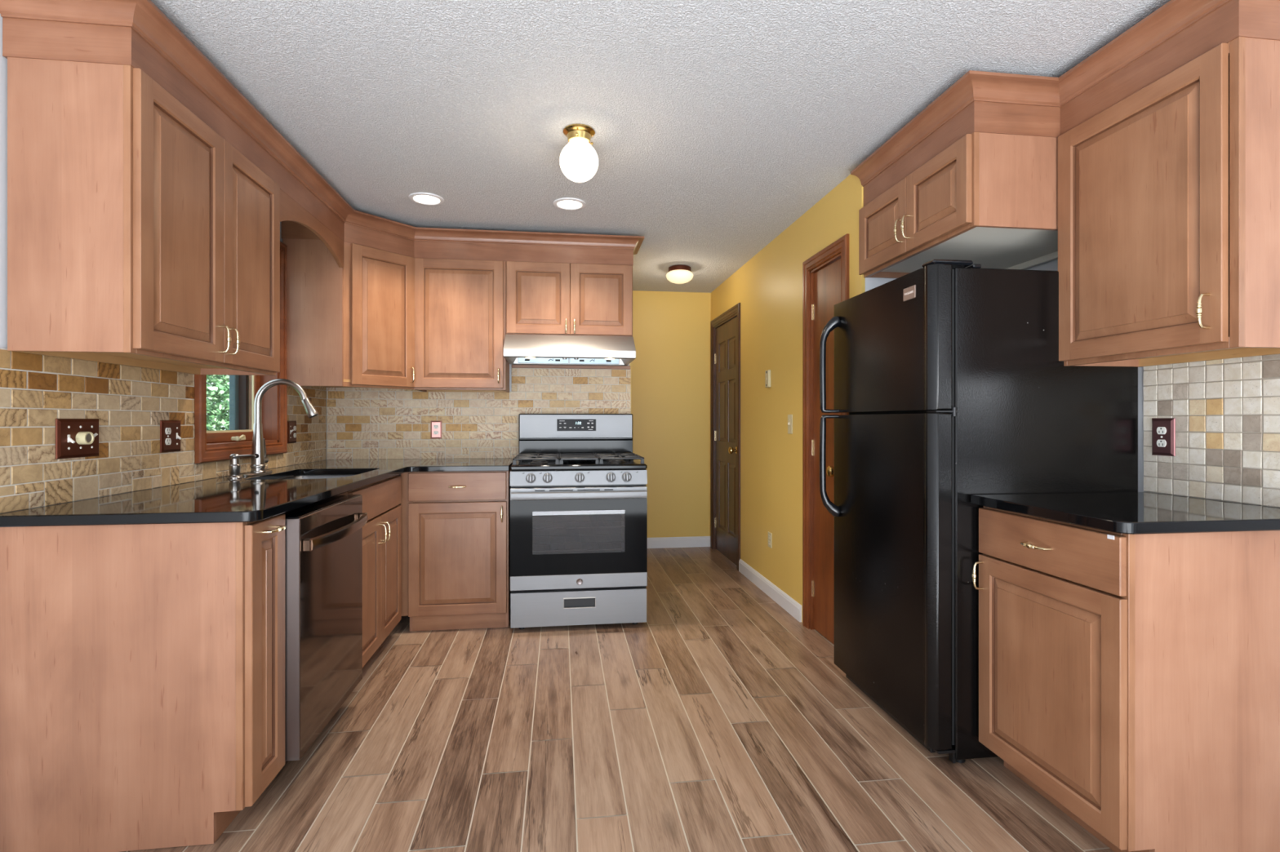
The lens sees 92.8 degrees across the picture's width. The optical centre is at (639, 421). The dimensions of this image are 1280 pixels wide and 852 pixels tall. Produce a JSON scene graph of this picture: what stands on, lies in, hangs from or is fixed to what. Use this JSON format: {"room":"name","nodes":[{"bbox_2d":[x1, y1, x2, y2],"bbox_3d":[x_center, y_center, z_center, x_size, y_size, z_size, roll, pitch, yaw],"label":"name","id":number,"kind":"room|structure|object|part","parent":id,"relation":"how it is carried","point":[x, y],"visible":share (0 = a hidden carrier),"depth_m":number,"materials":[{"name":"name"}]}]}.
{"room":"kitchen","nodes":[
{"label":"kitchen","id":0,"kind":"room"},
{"bbox_2d":[0,13,326,514],"bbox_3d":[-1.606,-0.013,0.142,0.170,2.365,7.900,0,0,-7],"label":"wall","id":1,"kind":"structure","parent":0,"point":[129,403],"depth_m":1.97,"materials":[{"name":"beige tile"}]},
{"bbox_2d":[55,418,98,459],"bbox_3d":[-1.734,0.053,1.899,0.033,0.121,0.170,0,0,-7],"label":"switch plate","id":2,"kind":"object","parent":1,"relation":"attached to","point":[74,437],"visible":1,"depth_m":1.88,"materials":[{"name":"brown metal"}]},
{"bbox_3d":[-1.730,0.053,1.900,0.026,0.040,0.040,0,0,-7],"label":"dimmer knob","id":3,"kind":"part","parent":2,"relation":"part of","materials":[{"name":"beige plastic"}]},
{"bbox_2d":[7,57,279,375],"bbox_3d":[-1.595,-0.590,2.110,0.361,0.800,0.876,0,0,-7],"label":"upper cabinet","id":4,"kind":"object","parent":1,"relation":"attached to","point":[139,236],"visible":1,"depth_m":1.69,"materials":[{"name":"brown wood"}]},
{"bbox_3d":[-1.434,-0.595,1.915,0.020,0.783,0.426,0,0,-7],"label":"door","id":5,"kind":"part","parent":4,"relation":"part of","materials":[{"name":"brown wood"}]},
{"bbox_3d":[-1.482,-0.590,2.125,0.019,0.800,0.876,0,0,-7],"label":"frame","id":6,"kind":"part","parent":4,"relation":"part of","materials":[{"name":"brown wood"}]},
{"bbox_3d":[-1.431,-0.282,2.102,0.038,0.096,0.014,0,0,-7],"label":"handle","id":7,"kind":"part","parent":4,"relation":"part of","materials":[{"name":"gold metal"}]},
{"bbox_3d":[-1.439,-0.282,2.161,0.038,0.096,0.014,0,0,-7],"label":"handle","id":8,"kind":"part","parent":4,"relation":"part of","materials":[{"name":"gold metal"}]},
{"bbox_3d":[-1.490,-0.595,2.341,0.020,0.783,0.426,0,0,-7],"label":"door","id":9,"kind":"part","parent":4,"relation":"part of","materials":[{"name":"brown wood"}]},
{"bbox_2d":[0,0,644,266],"bbox_3d":[-1.238,-1.072,3.119,1.402,0.168,3.104,0,0,32],"label":"crown molding","id":10,"kind":"structure","parent":4,"relation":"attached to","point":[135,33],"depth_m":2.19,"materials":[{"name":"brown wood"}]},
{"bbox_2d":[160,420,182,453],"bbox_3d":[-1.798,0.059,2.349,0.025,0.122,0.121,0,0,-7],"label":"outlet plate","id":11,"kind":"object","parent":1,"relation":"attached to","point":[170,430],"visible":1,"depth_m":2.33,"materials":[{"name":"brown metal"}]},
{"bbox_2d":[164,438,171,444],"bbox_3d":[-1.797,0.079,2.322,0.003,0.025,0.033,0,0,-7],"label":"receptacle","id":12,"kind":"object","parent":11,"relation":"attached to","point":[167,441],"depth_m":2.32,"materials":[{"name":"white plastic"}]},
{"bbox_2d":[164,427,171,434],"bbox_3d":[-1.797,0.038,2.322,0.003,0.025,0.033,0,0,-7],"label":"receptacle","id":13,"kind":"object","parent":11,"relation":"attached to","point":[167,430],"depth_m":2.32,"materials":[{"name":"white plastic"}]},
{"bbox_2d":[194,241,287,463],"bbox_3d":[-1.970,-0.390,2.878,0.221,1.210,0.850,0,0,-7],"label":"window","id":14,"kind":"structure","parent":1,"relation":"in","point":[209,446],"depth_m":3.18,"materials":[{"name":"red wood"}]},
{"bbox_3d":[-1.986,-0.390,2.896,0.036,0.982,0.662,0,0,-7],"label":"sash","id":15,"kind":"part","parent":14,"relation":"part of","materials":[{"name":"red wood"}]},
{"bbox_3d":[-2.065,-0.390,2.866,0.030,1.210,0.850,0,0,-7],"label":"exterior trim","id":16,"kind":"part","parent":14,"relation":"part of","materials":[{"name":"teal"}]},
{"bbox_3d":[-1.905,0.079,2.877,0.053,0.028,0.128,0,0,-19],"label":"crank handle","id":17,"kind":"part","parent":14,"relation":"part of","materials":[{"name":"beige plastic"}]},
{"bbox_2d":[287,421,296,443],"bbox_3d":[-1.936,0.061,3.406,0.025,0.125,0.117,0,0,-7],"label":"outlet plate","id":18,"kind":"object","parent":1,"relation":"attached to","point":[291,425],"visible":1,"depth_m":3.39,"materials":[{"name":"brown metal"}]},
{"bbox_2d":[325,364,631,505],"bbox_3d":[-1.053,-0.013,4.112,1.980,2.365,0.131,0,0,-7],"label":"wall","id":19,"kind":"structure","parent":0,"point":[362,423],"depth_m":4.03,"materials":[{"name":"tile"}]},
{"bbox_2d":[282,238,423,391],"bbox_3d":[-1.664,-0.590,3.651,0.629,0.800,0.624,0,0,-7],"label":"upper cabinet","id":20,"kind":"object","parent":19,"relation":"attached to","point":[353,326],"visible":0.99,"depth_m":3.38,"materials":[{"name":"brown wood"}]},
{"bbox_2d":[280,188,343,268],"bbox_3d":[-1.588,-0.915,2.958,0.019,0.150,0.800,0,0,-7],"label":"valance","id":21,"kind":"object","parent":20,"relation":"attached to","point":[290,210],"visible":0.89,"depth_m":2.92,"materials":[{"name":"brown wood"}]},
{"bbox_3d":[-1.511,-0.590,3.533,0.019,0.800,0.434,0,0,38],"label":"frame","id":22,"kind":"part","parent":20,"relation":"part of","materials":[{"name":"brown wood"}]},
{"bbox_3d":[-1.484,-0.595,3.535,0.020,0.783,0.386,0,0,38],"label":"door","id":23,"kind":"part","parent":20,"relation":"part of","materials":[{"name":"brown wood"}]},
{"bbox_3d":[-1.362,-0.276,3.649,0.038,0.096,0.014,0,0,38],"label":"handle","id":24,"kind":"part","parent":20,"relation":"part of","materials":[{"name":"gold metal"}]},
{"bbox_2d":[430,421,441,439],"bbox_3d":[-1.339,0.058,4.003,0.072,0.118,0.011,0,0,-7],"label":"outlet plate","id":25,"kind":"object","parent":19,"relation":"attached to","point":[435,426],"visible":1,"depth_m":4.00,"materials":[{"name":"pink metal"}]},
{"bbox_2d":[413,257,509,392],"bbox_3d":[-1.118,-0.590,3.858,0.547,0.800,0.356,0,0,-7],"label":"upper cabinet","id":26,"kind":"object","parent":19,"relation":"attached to","point":[460,304],"visible":0.99,"depth_m":3.72,"materials":[{"name":"brown wood"}]},
{"bbox_3d":[-0.866,-0.276,3.731,0.014,0.096,0.038,0,0,-7],"label":"handle","id":27,"kind":"part","parent":26,"relation":"part of","materials":[{"name":"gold metal"}]},
{"bbox_2d":[506,261,632,337],"bbox_3d":[-0.454,-0.761,3.946,0.791,0.457,0.356,0,0,-7],"label":"upper cabinet","id":28,"kind":"object","parent":19,"relation":"attached to","point":[543,298],"visible":0.97,"depth_m":3.81,"materials":[{"name":"brown wood"}]},
{"bbox_3d":[-0.631,-0.764,3.790,0.388,0.444,0.020,0,0,-7],"label":"door","id":29,"kind":"part","parent":28,"relation":"part of","materials":[{"name":"brown wood"}]},
{"bbox_3d":[-0.407,-0.592,3.791,0.014,0.096,0.038,0,0,-7],"label":"handle","id":30,"kind":"part","parent":28,"relation":"part of","materials":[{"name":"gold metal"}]},
{"bbox_3d":[-0.243,-0.764,3.841,0.388,0.444,0.020,0,0,-7],"label":"door","id":31,"kind":"part","parent":28,"relation":"part of","materials":[{"name":"brown wood"}]},
{"bbox_2d":[503,334,635,365],"bbox_3d":[-0.447,-0.451,3.888,0.788,0.158,0.474,0,0,-7],"label":"range hood","id":32,"kind":"object","parent":19,"relation":"attached to","point":[517,348],"visible":1,"depth_m":3.70,"materials":[{"name":"silver metal"}]},
{"bbox_2d":[511,364,630,369],"bbox_3d":[-0.461,-0.365,4.118,0.797,0.022,0.022,0,0,-7],"label":"wood strip","id":33,"kind":"object","parent":19,"relation":"attached to","point":[553,366],"visible":1,"depth_m":4.11,"materials":[{"name":"brown wood"}]},
{"bbox_2d":[118,546,1114,851],"bbox_3d":[1.823,1.220,1.324,7.360,0.100,9.350,0,0,-7],"label":"floor","id":34,"kind":"structure","parent":0,"point":[718,721],"depth_m":2.13,"materials":[{"name":"brown wood"}]},
{"bbox_2d":[0,514,285,851],"bbox_3d":[-1.394,0.724,1.766,0.671,0.889,0.221,0,0,-7],"label":"base cabinet","id":35,"kind":"object","parent":34,"relation":"on","point":[142,666],"visible":0.91,"depth_m":1.66,"materials":[{"name":"brown wood"}]},
{"bbox_3d":[-1.127,0.681,1.801,0.019,0.802,0.221,0,0,-7],"label":"frame","id":36,"kind":"part","parent":35,"relation":"part of","materials":[{"name":"brown wood"}]},
{"bbox_3d":[-1.109,0.685,1.808,0.020,0.786,0.209,0,0,-7],"label":"door","id":37,"kind":"part","parent":35,"relation":"part of","materials":[{"name":"brown wood"}]},
{"bbox_3d":[-1.081,0.322,1.812,0.038,0.014,0.096,0,0,-7],"label":"handle","id":38,"kind":"part","parent":35,"relation":"part of","materials":[{"name":"gold metal"}]},
{"bbox_2d":[280,494,368,761],"bbox_3d":[-1.381,0.736,2.192,0.660,0.864,0.612,0,0,-7],"label":"dishwasher","id":39,"kind":"object","parent":34,"relation":"on","point":[323,539],"visible":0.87,"depth_m":2.09,"materials":[{"name":"black metal"}]},
{"bbox_2d":[280,495,345,516],"bbox_3d":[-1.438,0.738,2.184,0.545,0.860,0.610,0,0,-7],"label":"control panel","id":40,"kind":"object","parent":39,"relation":"in","point":[294,512],"depth_m":2.20,"materials":[{"name":"black plastic"}]},
{"bbox_3d":[-1.084,0.398,2.231,0.060,0.040,0.580,0,0,-7],"label":"handle","id":41,"kind":"part","parent":39,"relation":"part of","materials":[{"name":"black metal"}]},
{"bbox_2d":[324,474,401,667],"bbox_3d":[-1.542,0.724,2.891,0.671,0.889,0.806,0,0,-7],"label":"base cabinet","id":42,"kind":"object","parent":34,"relation":"on","point":[382,531],"visible":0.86,"depth_m":2.94,"materials":[{"name":"brown wood"}]},
{"bbox_2d":[0,457,516,527],"bbox_3d":[-1.267,0.264,2.835,1.204,0.030,2.346,0,0,-7],"label":"countertop","id":43,"kind":"structure","parent":42,"relation":"on","point":[246,499],"depth_m":1.98,"materials":[{"name":"black stone"}]},
{"bbox_2d":[226,453,256,478],"bbox_3d":[-1.736,0.196,2.659,0.116,0.105,0.055,0,0,-7],"label":"soap dispenser","id":44,"kind":"object","parent":43,"relation":"on","point":[234,468],"visible":1,"depth_m":2.64,"materials":[{"name":"silver metal"}]},
{"bbox_2d":[242,378,318,476],"bbox_3d":[-1.676,0.025,2.874,0.298,0.447,0.249,0,0,-7],"label":"faucet","id":45,"kind":"object","parent":43,"relation":"on","point":[257,466],"visible":1,"depth_m":2.85,"materials":[{"name":"silver metal"}]},
{"bbox_3d":[-1.792,0.245,2.859,0.060,0.007,0.249,0,0,-7],"label":"deck plate","id":46,"kind":"part","parent":45,"relation":"part of","materials":[{"name":"silver metal"}]},
{"bbox_3d":[-1.794,0.143,2.902,0.040,0.121,0.067,0,0,-7],"label":"lever handle","id":47,"kind":"part","parent":45,"relation":"part of","materials":[{"name":"silver metal"}]},
{"bbox_3d":[-1.691,-0.093,2.872,0.234,0.212,0.031,0,0,-7],"label":"spout","id":48,"kind":"part","parent":45,"relation":"part of","materials":[{"name":"silver metal"}]},
{"bbox_2d":[280,474,357,479],"bbox_3d":[-1.524,0.372,2.891,0.450,0.184,0.622,0,0,-7],"label":"sink","id":49,"kind":"object","parent":43,"relation":"in","point":[329,476],"visible":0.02,"depth_m":3.18,"materials":[{"name":"silver metal"}]},
{"bbox_3d":[-1.275,0.681,2.926,0.019,0.802,0.806,0,0,-7],"label":"frame","id":50,"kind":"part","parent":42,"relation":"part of","materials":[{"name":"brown wood"}]},
{"bbox_3d":[-1.230,0.768,2.733,0.020,0.620,0.404,0,0,-7],"label":"door","id":51,"kind":"part","parent":42,"relation":"part of","materials":[{"name":"brown wood"}]},
{"bbox_3d":[-1.255,0.373,2.921,0.020,0.150,0.782,0,0,-7],"label":"false drawer","id":52,"kind":"part","parent":42,"relation":"part of","materials":[{"name":"brown wood"}]},
{"bbox_3d":[-1.225,0.540,2.907,0.038,0.096,0.014,0,0,-7],"label":"handle","id":53,"kind":"part","parent":42,"relation":"part of","materials":[{"name":"gold metal"}]},
{"bbox_3d":[-1.233,0.540,2.970,0.038,0.096,0.014,0,0,-7],"label":"handle","id":54,"kind":"part","parent":42,"relation":"part of","materials":[{"name":"gold metal"}]},
{"bbox_3d":[-1.281,0.768,3.122,0.020,0.620,0.375,0,0,-7],"label":"door","id":55,"kind":"part","parent":42,"relation":"part of","materials":[{"name":"brown wood"}]},
{"bbox_2d":[400,469,511,631],"bbox_3d":[-1.070,0.724,3.694,0.585,0.889,0.697,0,0,-7],"label":"base cabinet","id":56,"kind":"object","parent":34,"relation":"on","point":[459,522],"depth_m":3.39,"materials":[{"name":"brown wood"}]},
{"bbox_3d":[-1.302,0.679,3.380,0.044,0.798,0.020,0,0,-7],"label":"corner filler","id":57,"kind":"part","parent":56,"relation":"part of","materials":[{"name":"brown wood"}]},
{"bbox_3d":[-1.015,0.365,3.397,0.529,0.154,0.020,0,0,-7],"label":"drawer","id":58,"kind":"part","parent":56,"relation":"part of","materials":[{"name":"brown wood"}]},
{"bbox_3d":[-1.012,0.365,3.369,0.096,0.014,0.038,0,0,-7],"label":"handle","id":59,"kind":"part","parent":56,"relation":"part of","materials":[{"name":"gold metal"}]},
{"bbox_3d":[-1.014,0.766,3.397,0.531,0.624,0.020,0,0,-7],"label":"door","id":60,"kind":"part","parent":56,"relation":"part of","materials":[{"name":"brown wood"}]},
{"bbox_3d":[-0.771,0.520,3.401,0.014,0.096,0.038,0,0,-7],"label":"handle","id":61,"kind":"part","parent":56,"relation":"part of","materials":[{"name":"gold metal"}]},
{"bbox_2d":[510,413,647,629],"bbox_3d":[-0.381,0.561,3.732,0.766,1.218,0.770,0,0,-7],"label":"range","id":62,"kind":"object","parent":34,"relation":"on","point":[579,490],"visible":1,"depth_m":3.42,"materials":[{"name":"silver metal"}]},
{"bbox_3d":[-0.603,0.316,3.361,0.056,0.056,0.034,0,-8,-7],"label":"knob","id":63,"kind":"part","parent":62,"relation":"part of","materials":[{"name":"silver metal"}]},
{"bbox_3d":[-0.584,0.236,3.539,0.104,0.016,0.103,0,0,-7],"label":"burner","id":64,"kind":"part","parent":62,"relation":"part of","materials":[{"name":"black metal"}]},
{"bbox_3d":[-0.512,0.316,3.373,0.056,0.056,0.034,0,-8,-7],"label":"knob","id":65,"kind":"part","parent":62,"relation":"part of","materials":[{"name":"silver metal"}]},
{"bbox_3d":[-0.376,0.236,3.697,0.104,0.016,0.103,0,0,-7],"label":"burner","id":66,"kind":"part","parent":62,"relation":"part of","materials":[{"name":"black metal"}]},
{"bbox_3d":[-0.340,1.046,3.422,0.756,0.189,0.036,0,0,-7],"label":"storage drawer","id":67,"kind":"part","parent":62,"relation":"part of","materials":[{"name":"silver metal"}]},
{"bbox_2d":[510,485,647,591],"bbox_3d":[-0.373,0.668,3.673,0.764,0.593,0.650,0,0,-7],"label":"oven","id":68,"kind":"object","parent":62,"relation":"in","point":[563,538],"depth_m":3.40,"materials":[{"name":"silver metal"}]},
{"bbox_2d":[510,459,647,471],"bbox_3d":[-0.376,0.261,3.700,0.766,0.033,0.596,0,0,-7],"label":"cooktop","id":69,"kind":"object","parent":62,"relation":"in","point":[604,464],"depth_m":3.44,"materials":[{"name":"black metal"}]},
{"bbox_3d":[-0.340,0.318,3.425,0.764,0.081,0.039,0,0,-7],"label":"control panel","id":70,"kind":"part","parent":62,"relation":"part of","materials":[{"name":"silver metal"}]},
{"bbox_3d":[-0.337,1.016,3.403,0.180,0.060,0.006,0,0,-7],"label":"drawer pull","id":71,"kind":"part","parent":62,"relation":"part of","materials":[{"name":"silver metal"}]},
{"bbox_3d":[-0.335,0.316,3.396,0.056,0.056,0.034,0,-8,-7],"label":"knob","id":72,"kind":"part","parent":62,"relation":"part of","materials":[{"name":"silver metal"}]},
{"bbox_3d":[-0.162,0.316,3.419,0.056,0.056,0.034,0,-8,-7],"label":"knob","id":73,"kind":"part","parent":62,"relation":"part of","materials":[{"name":"silver metal"}]},
{"bbox_3d":[-0.134,0.236,3.598,0.104,0.016,0.103,0,0,-7],"label":"burner","id":74,"kind":"part","parent":62,"relation":"part of","materials":[{"name":"black metal"}]},
{"bbox_3d":[-0.073,0.316,3.430,0.056,0.056,0.034,0,-8,-7],"label":"knob","id":75,"kind":"part","parent":62,"relation":"part of","materials":[{"name":"silver metal"}]},
{"bbox_2d":[819,259,1137,763],"bbox_3d":[1.284,0.312,2.467,0.861,1.716,0.763,0,0,-7],"label":"refrigerator","id":76,"kind":"object","parent":34,"relation":"on","point":[952,383],"visible":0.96,"depth_m":2.11,"materials":[{"name":"black metal"}]},
{"bbox_3d":[0.859,-0.254,2.747,0.095,0.436,0.048,0,0,6],"label":"door handle","id":77,"kind":"part","parent":76,"relation":"part of","materials":[{"name":"black plastic"}]},
{"bbox_3d":[0.859,0.202,2.747,0.095,0.460,0.048,0,0,6],"label":"door handle","id":78,"kind":"part","parent":76,"relation":"part of","materials":[{"name":"black plastic"}]},
{"bbox_3d":[0.969,-0.284,2.428,0.076,0.492,0.758,0,0,-7],"label":"freezer door","id":79,"kind":"part","parent":76,"relation":"part of","materials":[{"name":"black metal"}]},
{"bbox_3d":[0.969,0.542,2.428,0.076,1.136,0.758,0,0,-7],"label":"door","id":80,"kind":"part","parent":76,"relation":"part of","materials":[{"name":"black metal"}]},
{"bbox_2d":[971,506,1279,851],"bbox_3d":[1.479,0.724,1.831,0.692,0.889,0.531,0,0,-7],"label":"base cabinet","id":81,"kind":"object","parent":34,"relation":"on","point":[1131,682],"visible":0.98,"depth_m":1.57,"materials":[{"name":"brown wood"}]},
{"bbox_3d":[1.123,0.515,2.030,0.038,0.096,0.014,0,0,-7],"label":"handle","id":82,"kind":"part","parent":81,"relation":"part of","materials":[{"name":"gold metal"}]},
{"bbox_3d":[1.155,0.367,1.789,0.038,0.014,0.096,0,0,-7],"label":"handle","id":83,"kind":"part","parent":81,"relation":"part of","materials":[{"name":"gold metal"}]},
{"bbox_3d":[1.183,0.367,1.793,0.020,0.150,0.525,0,0,-7],"label":"drawer","id":84,"kind":"part","parent":81,"relation":"part of","materials":[{"name":"brown wood"}]},
{"bbox_3d":[1.183,0.764,1.793,0.020,0.630,0.525,0,0,-7],"label":"door","id":85,"kind":"part","parent":81,"relation":"part of","materials":[{"name":"brown wood"}]},
{"bbox_3d":[1.202,0.681,1.794,0.019,0.802,0.531,0,0,-7],"label":"frame","id":86,"kind":"part","parent":81,"relation":"part of","materials":[{"name":"brown wood"}]},
{"bbox_2d":[970,492,1279,534],"bbox_3d":[1.484,0.264,1.816,0.672,0.030,0.565,0,0,-7],"label":"countertop","id":87,"kind":"structure","parent":81,"relation":"on","point":[1122,513],"depth_m":1.69,"materials":[{"name":"black stone"}]},
{"bbox_2d":[150,0,1170,293],"bbox_3d":[1.794,-1.245,1.320,7.300,0.100,9.350,0,0,-7],"label":"ceiling","id":88,"kind":"structure","parent":0,"point":[717,125],"depth_m":2.21,"materials":[{"name":"white paint"}]},
{"bbox_2d":[408,192,444,205],"bbox_3d":[-1.146,-1.190,3.274,0.180,0.008,0.180,0,0,-7],"label":"recessed light","id":89,"kind":"object","parent":88,"relation":"in","point":[424,198],"visible":1,"depth_m":3.26,"materials":[{"name":"white paint"}]},
{"bbox_2d":[552,197,586,210],"bbox_3d":[-0.387,-1.190,3.350,0.180,0.008,0.180,0,0,-7],"label":"recessed light","id":90,"kind":"object","parent":88,"relation":"in","point":[566,203],"visible":1,"depth_m":3.33,"materials":[{"name":"white paint"}]},
{"bbox_2d":[559,124,598,182],"bbox_3d":[-0.251,-1.092,2.514,0.160,0.206,0.160,0,0,-7],"label":"globe light","id":91,"kind":"object","parent":88,"relation":"attached to","point":[579,161],"visible":1,"depth_m":2.46,"materials":[{"name":"white glass"}]},
{"bbox_2d":[666,264,693,284],"bbox_3d":[0.309,-1.133,4.740,0.212,0.124,0.212,0,0,-7],"label":"hall ceiling light","id":92,"kind":"object","parent":88,"relation":"attached to","point":[677,274],"visible":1,"depth_m":4.67,"materials":[{"name":"white glass"}]},
{"bbox_2d":[629,290,711,537],"bbox_3d":[0.288,-0.013,4.984,0.922,2.365,1.491,0,0,-7],"label":"wall","id":93,"kind":"structure","parent":0,"point":[670,370],"depth_m":5.64,"materials":[{"name":"yellow paint"}]},
{"bbox_2d":[647,536,710,548],"bbox_3d":[0.210,1.122,5.618,0.910,0.096,0.014,0,0,-7],"label":"baseboard","id":94,"kind":"structure","parent":93,"relation":"attached to","point":[691,541],"depth_m":5.63,"materials":[{"name":"white paint"}]},
{"bbox_2d":[711,174,865,622],"bbox_3d":[0.895,-0.013,4.319,0.110,2.365,2.968,0,0,-7],"label":"wall","id":95,"kind":"structure","parent":0,"point":[768,287],"depth_m":3.96,"materials":[{"name":"yellow paint"}]},
{"bbox_2d":[710,302,740,571],"bbox_3d":[0.771,0.124,5.197,0.128,2.091,0.892,0,0,-7],"label":"trim","id":96,"kind":"structure","parent":95,"relation":"attached to","point":[734,312],"depth_m":5.56,"materials":[{"name":"brown wood"}]},
{"bbox_2d":[715,316,737,565],"bbox_3d":[0.719,0.162,5.200,0.107,2.001,0.758,0,0,-7],"label":"door","id":97,"kind":"structure","parent":95,"relation":"in","point":[726,356],"depth_m":5.18,"materials":[{"name":"brown wood"}]},
{"bbox_3d":[0.744,0.235,4.873,0.071,0.062,0.062,0,0,-7],"label":"knob","id":98,"kind":"part","parent":97,"relation":"part of","materials":[{"name":"gold metal"}]},
{"bbox_2d":[764,369,770,387],"bbox_3d":[0.859,-0.283,4.092,0.022,0.116,0.068,0,0,-7],"label":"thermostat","id":99,"kind":"object","parent":95,"relation":"attached to","point":[767,373],"visible":1,"depth_m":4.07,"materials":[{"name":"beige plastic"}]},
{"bbox_2d":[738,559,801,622],"bbox_3d":[0.855,1.122,4.149,0.014,0.096,1.220,0,0,-7],"label":"baseboard","id":100,"kind":"structure","parent":95,"relation":"attached to","point":[780,597],"depth_m":4.00,"materials":[{"name":"white paint"}]},
{"bbox_2d":[768,531,772,548],"bbox_3d":[0.867,0.795,4.076,0.008,0.101,0.070,0,0,-7],"label":"wall outlet","id":101,"kind":"object","parent":95,"relation":"attached to","point":[770,535],"visible":1,"depth_m":4.06,"materials":[{"name":"beige plastic"}]},
{"bbox_2d":[787,414,792,434],"bbox_3d":[0.910,0.020,3.715,0.018,0.118,0.070,0,0,-7],"label":"light switch","id":102,"kind":"object","parent":95,"relation":"attached to","point":[789,416],"visible":1,"depth_m":3.71,"materials":[{"name":"beige plastic"}]},
{"bbox_2d":[802,233,848,629],"bbox_3d":[1.028,0.130,3.236,0.128,2.080,0.537,0,0,-7],"label":"trim","id":103,"kind":"structure","parent":95,"relation":"attached to","point":[838,249],"depth_m":3.43,"materials":[{"name":"red wood"}]},
{"bbox_2d":[813,257,840,644],"bbox_3d":[0.978,0.168,3.241,0.107,1.988,0.396,0,0,-7],"label":"door","id":104,"kind":"structure","parent":95,"relation":"in","point":[827,281],"depth_m":3.27,"materials":[{"name":"red wood"}]},
{"bbox_3d":[0.981,0.255,3.079,0.071,0.062,0.062,0,0,-7],"label":"knob","id":105,"kind":"part","parent":104,"relation":"part of","materials":[{"name":"gold metal"}]},
{"bbox_2d":[858,132,1057,278],"bbox_3d":[1.377,-0.829,2.504,0.689,0.322,0.774,0,0,-7],"label":"upper cabinet","id":106,"kind":"object","parent":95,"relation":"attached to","point":[988,200],"visible":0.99,"depth_m":2.24,"materials":[{"name":"brown wood"}]},
{"bbox_3d":[1.057,-0.834,2.655,0.020,0.304,0.390,0,0,-7],"label":"door","id":107,"kind":"part","parent":106,"relation":"part of","materials":[{"name":"brown wood"}]},
{"bbox_3d":[1.052,-0.775,2.483,0.038,0.096,0.014,0,0,-7],"label":"handle","id":108,"kind":"part","parent":106,"relation":"part of","materials":[{"name":"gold metal"}]},
{"bbox_3d":[1.059,-0.775,2.432,0.038,0.096,0.014,0,0,-7],"label":"handle","id":109,"kind":"part","parent":106,"relation":"part of","materials":[{"name":"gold metal"}]},
{"bbox_3d":[1.102,-0.829,2.463,0.019,0.322,0.766,0,0,-7],"label":"frame","id":110,"kind":"part","parent":106,"relation":"part of","materials":[{"name":"brown wood"}]},
{"bbox_3d":[1.107,-0.834,2.276,0.020,0.304,0.370,0,0,-7],"label":"door","id":111,"kind":"part","parent":106,"relation":"part of","materials":[{"name":"brown wood"}]},
{"bbox_2d":[850,0,1279,206],"bbox_3d":[1.286,-1.072,2.099,0.432,0.168,1.565,0,0,-33],"label":"crown molding","id":112,"kind":"structure","parent":106,"relation":"on","point":[1179,32],"depth_m":2.04,"materials":[{"name":"brown wood"}]},
{"bbox_2d":[865,258,1275,507],"bbox_3d":[3.214,-0.013,2.449,4.189,2.365,1.580,0,0,-7],"label":"wall","id":113,"kind":"structure","parent":0,"point":[871,283],"depth_m":2.18,"materials":[{"name":"white paint"}]},
{"bbox_2d":[1142,354,1279,507],"bbox_3d":[1.828,0.023,1.816,0.010,0.452,0.686,0,0,-7],"label":"wall","id":114,"kind":"structure","parent":113,"relation":"attached to","point":[1226,412],"depth_m":1.91,"materials":[{"name":"tile"}]},
{"bbox_2d":[1151,417,1175,456],"bbox_3d":[1.783,0.054,2.080,0.011,0.128,0.080,0,0,-7],"label":"outlet plate","id":115,"kind":"object","parent":114,"relation":"attached to","point":[1163,429],"visible":1,"depth_m":2.07,"materials":[{"name":"brown metal"}]},
{"bbox_2d":[1156,440,1166,447],"bbox_3d":[1.779,0.076,2.079,0.003,0.025,0.033,0,0,-7],"label":"receptacle","id":116,"kind":"object","parent":115,"relation":"attached to","point":[1160,443],"depth_m":2.08,"materials":[{"name":"white plastic"}]},
{"bbox_2d":[1156,426,1166,434],"bbox_3d":[1.779,0.033,2.079,0.003,0.025,0.033,0,0,-7],"label":"receptacle","id":117,"kind":"object","parent":115,"relation":"attached to","point":[1160,430],"depth_m":2.08,"materials":[{"name":"white plastic"}]},
{"bbox_2d":[1057,36,1279,367],"bbox_3d":[1.627,-0.590,1.860,0.363,0.800,0.560,0,0,-7],"label":"upper cabinet","id":118,"kind":"object","parent":114,"relation":"attached to","point":[1169,194],"visible":1,"depth_m":1.71,"materials":[{"name":"brown wood"}]},
{"bbox_3d":[1.495,-0.292,1.618,0.038,0.096,0.014,0,0,-7],"label":"handle","id":119,"kind":"part","parent":118,"relation":"part of","materials":[{"name":"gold metal"}]},
{"label":"outside","id":120,"kind":"structure","parent":0,"visible":0},
{"bbox_3d":[-17.257,1.595,9.837,28.340,0.150,36.000,0,0,-7],"label":"lawn","id":121,"kind":"structure","parent":120,"visible":0},
{"bbox_2d":[206,374,229,431],"bbox_3d":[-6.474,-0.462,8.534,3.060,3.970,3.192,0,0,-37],"label":"maple tree","id":122,"kind":"object","parent":121,"relation":"on","point":[215,394],"visible":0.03,"depth_m":8.05,"materials":[{"name":"green plant"}]}
]}

